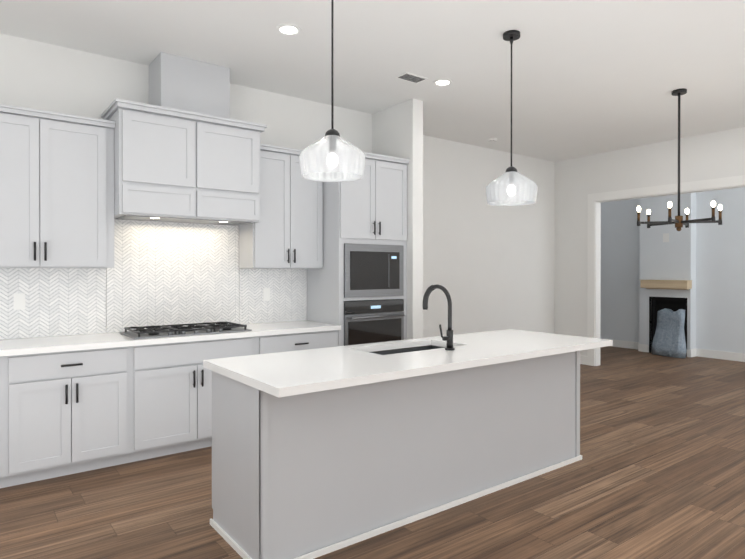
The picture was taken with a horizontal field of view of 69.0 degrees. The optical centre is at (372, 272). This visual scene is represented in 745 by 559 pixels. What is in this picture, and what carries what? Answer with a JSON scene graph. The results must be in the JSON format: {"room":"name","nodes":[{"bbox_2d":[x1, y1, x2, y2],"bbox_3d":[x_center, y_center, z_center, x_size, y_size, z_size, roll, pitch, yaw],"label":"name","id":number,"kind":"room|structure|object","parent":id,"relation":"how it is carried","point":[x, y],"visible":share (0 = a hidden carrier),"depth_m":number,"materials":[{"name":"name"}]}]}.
{"room":"kitchen","nodes":[
{"label":"kitchen","id":0,"kind":"room"},
{"bbox_2d":[0,33,371,336],"bbox_3d":[-2.218,-0.175,4.408,5.450,3.150,0.120,0,0,-37],"label":"wall","id":1,"kind":"structure","parent":0,"point":[37,75],"depth_m":4.39,"materials":[{"name":"paint"}]},
{"bbox_2d":[0,104,114,267],"bbox_3d":[-2.454,-0.583,3.946,0.996,1.088,0.329,0,0,-37],"label":"upper cabinet","id":2,"kind":"object","parent":1,"relation":"attached to","point":[56,190],"depth_m":3.88,"materials":[{"name":"paint"}]},
{"bbox_2d":[0,219,306,339],"bbox_3d":[-2.464,0.024,4.143,4.495,0.922,0.008,0,0,-37],"label":"backsplash","id":3,"kind":"structure","parent":1,"relation":"attached to","point":[166,273],"depth_m":4.60,"materials":[{"name":"tile"}]},
{"bbox_2d":[14,293,24,309],"bbox_3d":[-2.617,0.212,4.018,0.072,0.120,0.006,0,0,-37],"label":"electrical outlet","id":4,"kind":"object","parent":3,"relation":"attached to","point":[19,301],"visible":1,"depth_m":4.02,"materials":[{"name":"plastic"}]},
{"bbox_2d":[263,288,269,300],"bbox_3d":[-1.019,0.206,5.221,0.072,0.120,0.006,0,0,-37],"label":"electrical outlet","id":5,"kind":"object","parent":3,"relation":"attached to","point":[266,294],"visible":1,"depth_m":5.22,"materials":[{"name":"plastic"}]},
{"bbox_2d":[101,52,266,225],"bbox_3d":[-1.543,-1.091,4.505,1.200,1.318,0.529,0,0,-37],"label":"range hood","id":6,"kind":"object","parent":1,"relation":"attached to","point":[186,149],"visible":0.98,"depth_m":4.34,"materials":[{"name":"paint"}]},
{"bbox_2d":[239,144,322,268],"bbox_3d":[-0.849,-0.596,5.131,0.724,1.105,0.366,0,0,-37],"label":"upper cabinet","id":7,"kind":"object","parent":1,"relation":"attached to","point":[286,232],"visible":0.85,"depth_m":4.99,"materials":[{"name":"paint"}]},
{"bbox_2d":[0,346,744,558],"bbox_3d":[1.802,1.451,4.237,11.820,0.100,11.400,0,0,-37],"label":"floor","id":8,"kind":"structure","parent":0,"point":[657,471],"depth_m":3.35,"materials":[{"name":"brown wood"}]},
{"bbox_2d":[0,356,7,487],"bbox_3d":[-2.869,0.967,3.466,0.810,0.876,0.609,0,0,-37],"label":"base cabinet","id":9,"kind":"object","parent":8,"relation":"on","point":[3,359],"depth_m":3.49,"materials":[{"name":"paint"}]},
{"bbox_2d":[8,348,131,486],"bbox_3d":[-2.239,0.964,3.940,0.765,0.876,0.609,0,0,-37],"label":"base cabinet","id":10,"kind":"object","parent":8,"relation":"on","point":[71,404],"depth_m":3.69,"materials":[{"name":"paint"}]},
{"bbox_2d":[0,320,339,355],"bbox_3d":[-2.275,0.507,3.895,4.496,0.040,0.634,0,0,-37],"label":"countertop","id":11,"kind":"structure","parent":10,"relation":"on","point":[24,346],"depth_m":4.03,"materials":[{"name":"white stone"}]},
{"bbox_2d":[119,321,251,338],"bbox_3d":[-1.524,0.459,4.445,0.920,0.050,0.490,0,0,-37],"label":"cooktop","id":12,"kind":"object","parent":11,"relation":"in","point":[152,331],"visible":1,"depth_m":4.34,"materials":[{"name":"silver metal"}]},
{"bbox_2d":[132,336,259,461],"bbox_3d":[-1.542,0.962,4.464,0.979,0.876,0.609,0,0,-37],"label":"base cabinet","id":13,"kind":"object","parent":8,"relation":"on","point":[172,387],"depth_m":4.13,"materials":[{"name":"paint"}]},
{"bbox_2d":[260,332,337,353],"bbox_3d":[-0.819,0.960,5.008,0.832,0.876,0.609,0,0,-37],"label":"base cabinet","id":14,"kind":"object","parent":8,"relation":"on","point":[298,340],"depth_m":4.75,"materials":[{"name":"paint"}]},
{"bbox_2d":[307,152,409,345],"bbox_3d":[-0.142,0.122,5.491,0.828,2.545,0.646,0,0,-37],"label":"tall cabinet","id":15,"kind":"object","parent":8,"relation":"on","point":[370,207],"visible":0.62,"depth_m":5.22,"materials":[{"name":"paint"}]},
{"bbox_2d":[344,243,403,297],"bbox_3d":[-0.115,-0.025,5.455,0.714,0.506,0.498,0,0,-37],"label":"microwave","id":16,"kind":"object","parent":15,"relation":"in","point":[372,270],"visible":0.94,"depth_m":5.24,"materials":[{"name":"silver metal"}]},
{"bbox_2d":[344,299,404,345],"bbox_3d":[-0.120,0.628,5.464,0.714,0.725,0.621,0,0,-37],"label":"wall oven","id":17,"kind":"object","parent":15,"relation":"in","point":[371,321],"visible":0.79,"depth_m":5.24,"materials":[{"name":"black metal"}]},
{"bbox_2d":[203,349,586,558],"bbox_3d":[0.323,0.966,3.557,2.628,0.876,0.684,0,0,-37],"label":"kitchen island","id":18,"kind":"object","parent":8,"relation":"on","point":[318,452],"depth_m":2.95,"materials":[{"name":"paint"}]},
{"bbox_2d":[203,329,612,396],"bbox_3d":[0.396,0.508,3.500,2.690,0.040,0.920,0,0,-37],"label":"island countertop","id":19,"kind":"structure","parent":18,"relation":"on","point":[291,373],"depth_m":3.08,"materials":[{"name":"white stone"}]},
{"bbox_2d":[370,345,444,354],"bbox_3d":[0.245,0.696,3.600,0.754,0.334,0.384,0,0,-37],"label":"sink","id":20,"kind":"object","parent":19,"relation":"in","point":[404,350],"visible":0.04,"depth_m":3.83,"materials":[{"name":"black metal"}]},
{"bbox_2d":[423,284,454,349],"bbox_3d":[0.403,0.281,3.515,0.119,0.414,0.280,0,0,-37],"label":"faucet","id":21,"kind":"object","parent":19,"relation":"on","point":[448,338],"visible":1,"depth_m":3.44,"materials":[{"name":"black metal"}]},
{"bbox_2d":[652,308,686,358],"bbox_3d":[4.926,0.986,8.980,0.204,0.790,0.532,7,-3,-29],"label":"screen","id":22,"kind":"object","parent":8,"relation":"on","point":[669,339],"visible":0.98,"depth_m":8.92,"materials":[{"name":"fabric"}]},
{"bbox_2d":[0,0,744,161],"bbox_3d":[1.802,-1.799,4.223,11.820,0.100,11.400,0,0,-37],"label":"ceiling","id":23,"kind":"structure","parent":0,"point":[591,77],"depth_m":4.32,"materials":[{"name":"paint"}]},
{"bbox_2d":[276,24,301,35],"bbox_3d":[-0.601,-1.743,3.891,0.184,0.007,0.184,0,0,-37],"label":"recessed light","id":24,"kind":"object","parent":23,"relation":"in","point":[289,29],"visible":1,"depth_m":3.88,"materials":[{"name":"paint"}]},
{"bbox_2d":[299,0,364,181],"bbox_3d":[-0.224,-1.139,3.026,0.368,1.207,0.365,0,0,-37],"label":"pendant light","id":25,"kind":"object","parent":23,"relation":"hanging from","point":[335,160],"visible":1,"depth_m":3.06,"materials":[{"name":"clear glass"}]},
{"bbox_2d":[395,72,427,83],"bbox_3d":[0.349,-1.745,4.856,0.260,0.012,0.160,0,0,-37],"label":"ceiling vent","id":26,"kind":"object","parent":23,"relation":"in","point":[411,77],"visible":1,"depth_m":4.83,"materials":[{"name":"metal"}]},
{"bbox_2d":[433,79,452,85],"bbox_3d":[0.645,-1.748,4.979,0.184,0.007,0.184,0,0,-37],"label":"recessed light","id":27,"kind":"object","parent":23,"relation":"in","point":[442,82],"visible":1,"depth_m":4.97,"materials":[{"name":"paint"}]},
{"bbox_2d":[488,138,496,141],"bbox_3d":[1.576,-1.745,7.118,0.124,0.033,0.124,0,0,-37],"label":"smoke detector","id":28,"kind":"object","parent":23,"relation":"attached to","point":[492,139],"visible":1,"depth_m":7.08,"materials":[{"name":"plastic"}]},
{"bbox_2d":[486,30,537,205],"bbox_3d":[1.015,-1.129,3.958,0.368,1.237,0.365,0,0,-37],"label":"pendant light","id":29,"kind":"object","parent":23,"relation":"hanging from","point":[511,186],"visible":1,"depth_m":3.86,"materials":[{"name":"clear glass"}]},
{"bbox_2d":[637,88,722,230],"bbox_3d":[2.949,-1.077,5.213,0.742,1.351,0.725,0,0,-37],"label":"chandelier","id":30,"kind":"object","parent":23,"relation":"hanging from","point":[678,222],"visible":1,"depth_m":5.20,"materials":[{"name":"black metal"}]},
{"bbox_2d":[372,99,422,338],"bbox_3d":[0.115,-0.182,5.957,0.140,3.150,1.150,0,0,-37],"label":"wall","id":31,"kind":"structure","parent":0,"point":[397,130],"depth_m":5.51,"materials":[{"name":"paint"}]},
{"bbox_2d":[423,135,554,337],"bbox_3d":[1.407,-0.189,7.574,3.870,3.150,0.120,0,0,-37],"label":"wall","id":32,"kind":"structure","parent":0,"point":[488,267],"depth_m":7.60,"materials":[{"name":"paint"}]},
{"bbox_2d":[554,127,744,355],"bbox_3d":[5.452,-0.179,5.317,0.120,3.150,8.350,0,0,-37],"label":"wall","id":33,"kind":"structure","parent":0,"point":[707,156],"depth_m":8.02,"materials":[{"name":"paint"}]},
{"bbox_2d":[580,355,586,364],"bbox_3d":[3.074,1.317,8.370,0.015,0.130,0.546,0,0,-37],"label":"baseboard","id":34,"kind":"structure","parent":33,"relation":"attached to","point":[583,359],"depth_m":8.20,"materials":[{"name":"paint"}]},
{"bbox_2d":[587,175,744,365],"bbox_3d":[4.114,0.105,7.097,0.160,2.565,2.730,0,0,-37],"label":"door frame","id":35,"kind":"structure","parent":33,"relation":"attached to","point":[594,288],"depth_m":8.05,"materials":[{"name":"paint"}]},
{"bbox_2d":[639,192,695,356],"bbox_3d":[5.032,-0.197,9.263,0.203,3.150,0.840,0,0,-37],"label":"wall","id":36,"kind":"structure","parent":0,"point":[674,258],"depth_m":9.19,"materials":[{"name":"paint"}]},
{"bbox_2d":[640,280,691,289],"bbox_3d":[4.919,0.195,9.105,0.177,0.157,0.776,0,0,-37],"label":"mantel shelf","id":37,"kind":"object","parent":36,"relation":"attached to","point":[670,284],"visible":0.98,"depth_m":9.01,"materials":[{"name":"brown wood"}]},
{"bbox_2d":[663,233,668,241],"bbox_3d":[4.968,-0.597,9.176,0.009,0.150,0.100,0,0,-37],"label":"outlet","id":38,"kind":"object","parent":36,"relation":"attached to","point":[665,237],"visible":1,"depth_m":9.17,"materials":[{"name":"plastic"}]},
{"bbox_2d":[600,187,744,352],"bbox_3d":[6.383,-0.190,7.739,0.120,3.150,11.100,0,0,-37],"label":"wall","id":39,"kind":"structure","parent":0,"point":[720,287],"depth_m":8.90,"materials":[{"name":"paint"}]},
{"bbox_2d":[600,338,645,350],"bbox_3d":[3.953,1.306,10.861,0.016,0.130,2.998,0,0,-37],"label":"baseboard","id":40,"kind":"structure","parent":39,"relation":"attached to","point":[616,343],"depth_m":9.89,"materials":[{"name":"paint"}]},
{"bbox_2d":[695,348,744,361],"bbox_3d":[7.513,1.327,6.130,0.016,0.130,7.158,0,0,-37],"label":"baseboard","id":41,"kind":"structure","parent":39,"relation":"attached to","point":[723,355],"depth_m":8.69,"materials":[{"name":"paint"}]}
]}

